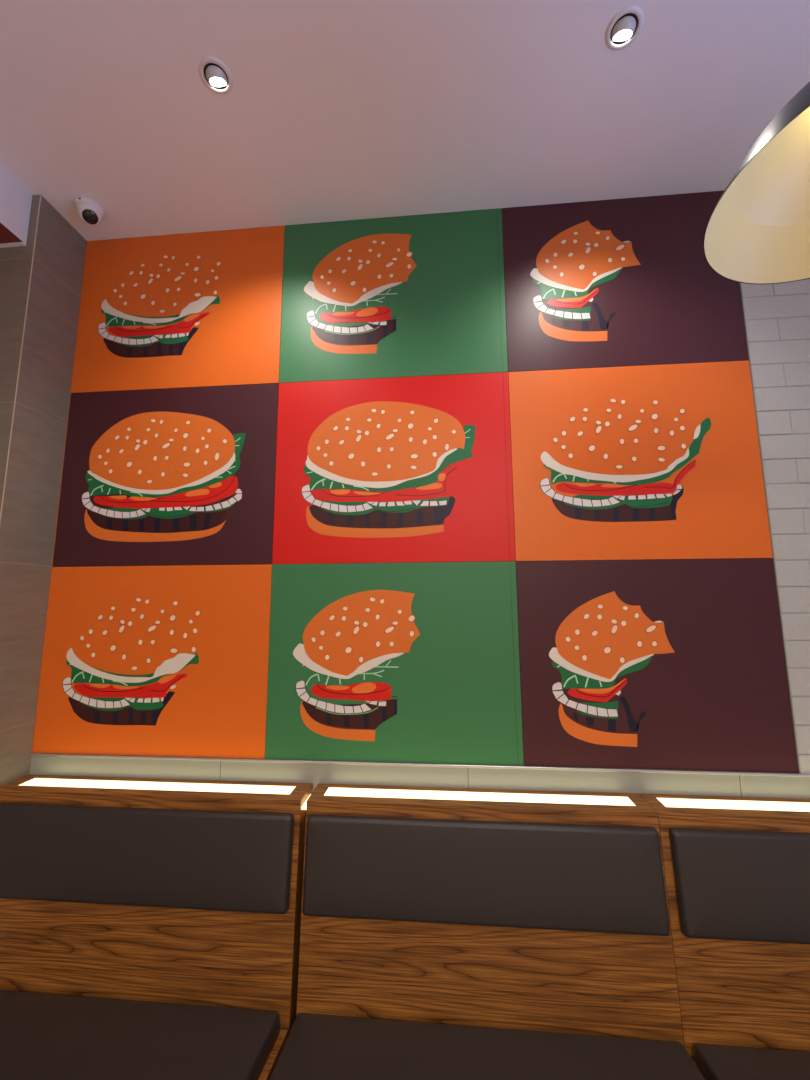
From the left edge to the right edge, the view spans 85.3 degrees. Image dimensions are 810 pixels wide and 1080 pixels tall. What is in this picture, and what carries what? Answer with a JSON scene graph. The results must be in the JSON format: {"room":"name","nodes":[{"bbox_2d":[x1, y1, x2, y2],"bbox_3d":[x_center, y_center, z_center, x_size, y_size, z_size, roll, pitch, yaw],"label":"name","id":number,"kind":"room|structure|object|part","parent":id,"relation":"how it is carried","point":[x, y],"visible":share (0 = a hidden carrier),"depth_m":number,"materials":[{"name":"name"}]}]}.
{"room":"eatery","nodes":[
{"label":"eatery","id":0,"kind":"room"},
{"bbox_2d":[0,163,32,243],"bbox_3d":[-2.861,-1.554,-0.252,2.364,0.222,4.269,-1,-8,5],"label":"ceiling","id":1,"kind":"structure","parent":0,"point":[15,199],"depth_m":1.70,"materials":[{"name":"white paint"}]},
{"bbox_2d":[0,195,85,786],"bbox_3d":[-2.928,0.296,1.929,3.000,3.280,0.530,-1,-8,5],"label":"wall","id":2,"kind":"structure","parent":0,"point":[33,477],"depth_m":1.71,"materials":[{"name":"stone"}]},
{"bbox_2d":[0,242,25,247],"bbox_3d":[-2.677,-1.147,1.832,2.364,0.006,0.014,-1,-8,5],"label":"trim","id":3,"kind":"structure","parent":2,"relation":"attached to","point":[15,244],"depth_m":1.73,"materials":[{"name":"white paint"}]},
{"bbox_2d":[0,194,40,522],"bbox_3d":[-1.456,0.235,1.539,0.002,3.280,0.003,-1,-8,5],"label":"trim","id":4,"kind":"structure","parent":2,"relation":"attached to","point":[40,194],"depth_m":1.67,"materials":[{"name":"beige"}]},
{"bbox_2d":[31,240,86,752],"bbox_3d":[-1.438,-0.270,1.840,0.002,2.196,0.004,-1,-8,5],"label":"trim","id":5,"kind":"structure","parent":2,"relation":"attached to","point":[86,240],"depth_m":1.82,"materials":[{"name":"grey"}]},
{"bbox_2d":[0,0,809,240],"bbox_3d":[-1.008,-1.756,-0.471,7.300,0.100,5.500,-1,-8,5],"label":"ceiling","id":6,"kind":"structure","parent":0,"point":[333,110],"depth_m":1.45,"materials":[{"name":"paint"}]},
{"bbox_2d":[75,196,104,226],"bbox_3d":[-1.306,-1.348,1.819,0.104,0.082,0.104,-1,-8,5],"label":"security camera","id":7,"kind":"object","parent":6,"relation":"attached to","point":[90,211],"visible":1,"depth_m":1.79,"materials":[{"name":"white plastic"}]},
{"bbox_2d":[198,56,232,93],"bbox_3d":[-0.590,-1.454,1.373,0.100,0.050,0.100,-1,-8,5],"label":"recessed light","id":8,"kind":"object","parent":6,"relation":"in","point":[216,76],"visible":1,"depth_m":1.36,"materials":[{"name":"white plastic"}]},
{"bbox_2d":[605,5,643,49],"bbox_3d":[0.630,-1.476,1.264,0.100,0.050,0.100,-1,-8,5],"label":"recessed light","id":9,"kind":"object","parent":6,"relation":"in","point":[626,25],"visible":1,"depth_m":1.25,"materials":[{"name":"white plastic"}]},
{"bbox_2d":[703,82,809,283],"bbox_3d":[0.809,-1.070,0.814,0.502,0.917,0.502,-1,-8,5],"label":"pendant lamp","id":10,"kind":"object","parent":6,"relation":"hanging from","point":[757,231],"visible":1,"depth_m":0.92,"materials":[{"name":"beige metal"}]},
{"bbox_2d":[30,279,809,798],"bbox_3d":[0.719,0.251,1.732,4.300,3.280,0.301,-1,-8,5],"label":"wall","id":11,"kind":"structure","parent":0,"point":[777,316],"depth_m":1.58,"materials":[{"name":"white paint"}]},
{"bbox_2d":[33,564,271,758],"bbox_3d":[-0.975,0.457,1.705,0.921,0.715,0.013,-1,-8,5],"label":"mural panel","id":12,"kind":"object","parent":11,"relation":"attached to","point":[138,660],"visible":1,"depth_m":1.70,"materials":[{"name":"orange paint"}]},
{"bbox_2d":[53,383,278,566],"bbox_3d":[-0.979,-0.269,1.807,0.921,0.749,0.013,-1,-8,5],"label":"mural panel","id":13,"kind":"object","parent":11,"relation":"attached to","point":[169,476],"visible":1,"depth_m":1.80,"materials":[{"name":"brown paint"}]},
{"bbox_2d":[71,226,284,392],"bbox_3d":[-0.982,-1.002,1.909,0.921,0.730,0.013,-1,-8,5],"label":"mural panel","id":14,"kind":"object","parent":11,"relation":"attached to","point":[198,309],"visible":1,"depth_m":1.90,"materials":[{"name":"orange paint"}]},
{"bbox_2d":[279,208,507,382],"bbox_3d":[-0.058,-1.018,1.831,0.931,0.730,0.013,-1,-8,5],"label":"mural panel","id":15,"kind":"object","parent":11,"relation":"attached to","point":[424,294],"visible":1,"depth_m":1.82,"materials":[{"name":"green paint"}]},
{"bbox_2d":[272,372,515,563],"bbox_3d":[-0.055,-0.284,1.728,0.931,0.749,0.013,-1,-8,5],"label":"mural panel","id":16,"kind":"object","parent":11,"relation":"attached to","point":[417,468],"visible":1,"depth_m":1.72,"materials":[{"name":"red paint"}]},
{"bbox_2d":[265,561,523,765],"bbox_3d":[-0.051,0.442,1.626,0.931,0.715,0.013,-1,-8,5],"label":"mural panel","id":17,"kind":"object","parent":11,"relation":"attached to","point":[368,662],"visible":1,"depth_m":1.62,"materials":[{"name":"green paint"}]},
{"bbox_2d":[30,753,809,776],"bbox_3d":[0.659,0.789,1.513,4.200,0.009,0.019,-1,-8,5],"label":"trim","id":18,"kind":"structure","parent":11,"relation":"attached to","point":[32,754],"depth_m":1.55,"materials":[{"name":"silver metal"}]},
{"bbox_2d":[502,191,748,371],"bbox_3d":[0.852,-1.033,1.753,0.894,0.730,0.013,-1,-8,5],"label":"mural panel","id":19,"kind":"object","parent":11,"relation":"attached to","point":[625,281],"visible":0.99,"depth_m":1.75,"materials":[{"name":"brown paint"}]},
{"bbox_2d":[508,360,772,560],"bbox_3d":[0.856,-0.300,1.650,0.894,0.749,0.013,-1,-8,5],"label":"mural panel","id":20,"kind":"object","parent":11,"relation":"attached to","point":[645,462],"visible":1,"depth_m":1.64,"materials":[{"name":"orange paint"}]},
{"bbox_2d":[516,558,798,772],"bbox_3d":[0.859,0.426,1.549,0.894,0.715,0.013,-1,-8,5],"label":"mural panel","id":21,"kind":"object","parent":11,"relation":"attached to","point":[669,664],"visible":1,"depth_m":1.54,"materials":[{"name":"brown paint"}]},
{"bbox_2d":[740,283,800,772],"bbox_3d":[1.303,-0.314,1.613,0.003,2.196,0.015,-1,-8,5],"label":"trim","id":22,"kind":"structure","parent":11,"relation":"attached to","point":[787,670],"depth_m":1.56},
{"bbox_3d":[-0.992,1.592,-0.940,7.300,0.100,5.500,-1,-8,5],"label":"floor","id":23,"kind":"structure","parent":0,"visible":0},
{"bbox_2d":[0,775,312,1079],"bbox_3d":[-0.909,1.336,1.218,1.105,1.005,0.694,-1,-8,5],"label":"banquette","id":24,"kind":"object","parent":23,"relation":"on","point":[150,928],"visible":0.97,"depth_m":1.39,"materials":[{"name":"brown wood"}]},
{"bbox_2d":[0,990,279,1079],"bbox_3d":[-0.922,1.363,1.115,1.073,0.124,0.485,-1,-8,5],"label":"seat cushion","id":25,"kind":"object","parent":24,"relation":"on","point":[44,1035],"depth_m":1.20,"materials":[{"name":"black leather"}]},
{"bbox_2d":[0,803,293,913],"bbox_3d":[-0.899,1.037,1.440,1.075,0.274,0.052,-1,-8,5],"label":"cushion","id":26,"kind":"object","parent":24,"relation":"on","point":[228,859],"depth_m":1.42,"materials":[{"name":"black leather"}]},
{"bbox_3d":[-0.890,0.883,1.570,1.005,0.006,0.070,-1,-8,5],"label":"light panel","id":27,"kind":"part","parent":24,"relation":"part of","materials":[{"name":"white plastic"}]},
{"bbox_3d":[-0.918,1.401,1.108,1.105,0.108,0.494,-1,-8,5],"label":"seat panel","id":28,"kind":"part","parent":24,"relation":"part of","materials":[{"name":"brown wood"}]},
{"bbox_3d":[-0.346,1.370,1.417,0.016,0.987,0.158,-1,-8,5],"label":"panel","id":29,"kind":"part","parent":24,"relation":"part of","materials":[{"name":"brown wood"}]},
{"bbox_2d":[302,794,310,809],"bbox_3d":[-0.328,0.895,1.502,0.020,0.008,0.098,-1,-8,5],"label":"strip light","id":30,"kind":"object","parent":24,"relation":"attached to","point":[305,803],"visible":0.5,"depth_m":1.47,"materials":[{"name":"white plastic"}]},
{"bbox_2d":[269,784,704,1079],"bbox_3d":[0.211,1.317,1.122,1.105,1.005,0.694,-1,-8,5],"label":"banquette","id":31,"kind":"object","parent":23,"relation":"on","point":[446,933],"visible":1,"depth_m":1.30,"materials":[{"name":"brown wood"}]},
{"bbox_3d":[0.234,0.864,1.474,1.015,0.006,0.070,-1,-8,5],"label":"light panel","id":32,"kind":"part","parent":31,"relation":"part of","materials":[{"name":"white plastic"}]},
{"bbox_2d":[302,814,669,935],"bbox_3d":[0.224,1.018,1.344,1.089,0.274,0.052,-1,-8,5],"label":"cushion","id":33,"kind":"object","parent":31,"relation":"on","point":[525,873],"depth_m":1.33,"materials":[{"name":"black leather"}]},
{"bbox_2d":[269,1013,704,1079],"bbox_3d":[0.202,1.344,1.019,1.096,0.124,0.485,-1,-8,5],"label":"seat cushion","id":34,"kind":"object","parent":31,"relation":"on","point":[317,1046],"depth_m":1.16,"materials":[{"name":"black leather"}]},
{"bbox_2d":[639,794,809,1079],"bbox_3d":[1.314,1.299,1.028,1.105,1.005,0.694,-1,-8,5],"label":"banquette","id":35,"kind":"object","parent":23,"relation":"on","point":[737,869],"visible":0.96,"depth_m":1.25,"materials":[{"name":"brown wood"}]},
{"bbox_3d":[1.335,0.846,1.380,1.017,0.006,0.070,-1,-8,5],"label":"light panel","id":36,"kind":"part","parent":35,"relation":"part of","materials":[{"name":"white plastic"}]},
{"bbox_2d":[669,828,809,943],"bbox_3d":[1.335,1.000,1.250,1.073,0.274,0.052,-1,-8,5],"label":"cushion","id":37,"kind":"object","parent":35,"relation":"on","point":[736,885],"depth_m":1.27,"materials":[{"name":"black leather"}]},
{"bbox_2d":[695,1044,809,1079],"bbox_3d":[1.308,1.325,0.925,1.087,0.124,0.485,-1,-8,5],"label":"seat cushion","id":38,"kind":"object","parent":35,"relation":"on","point":[714,1062],"depth_m":1.14,"materials":[{"name":"black leather"}]}
]}

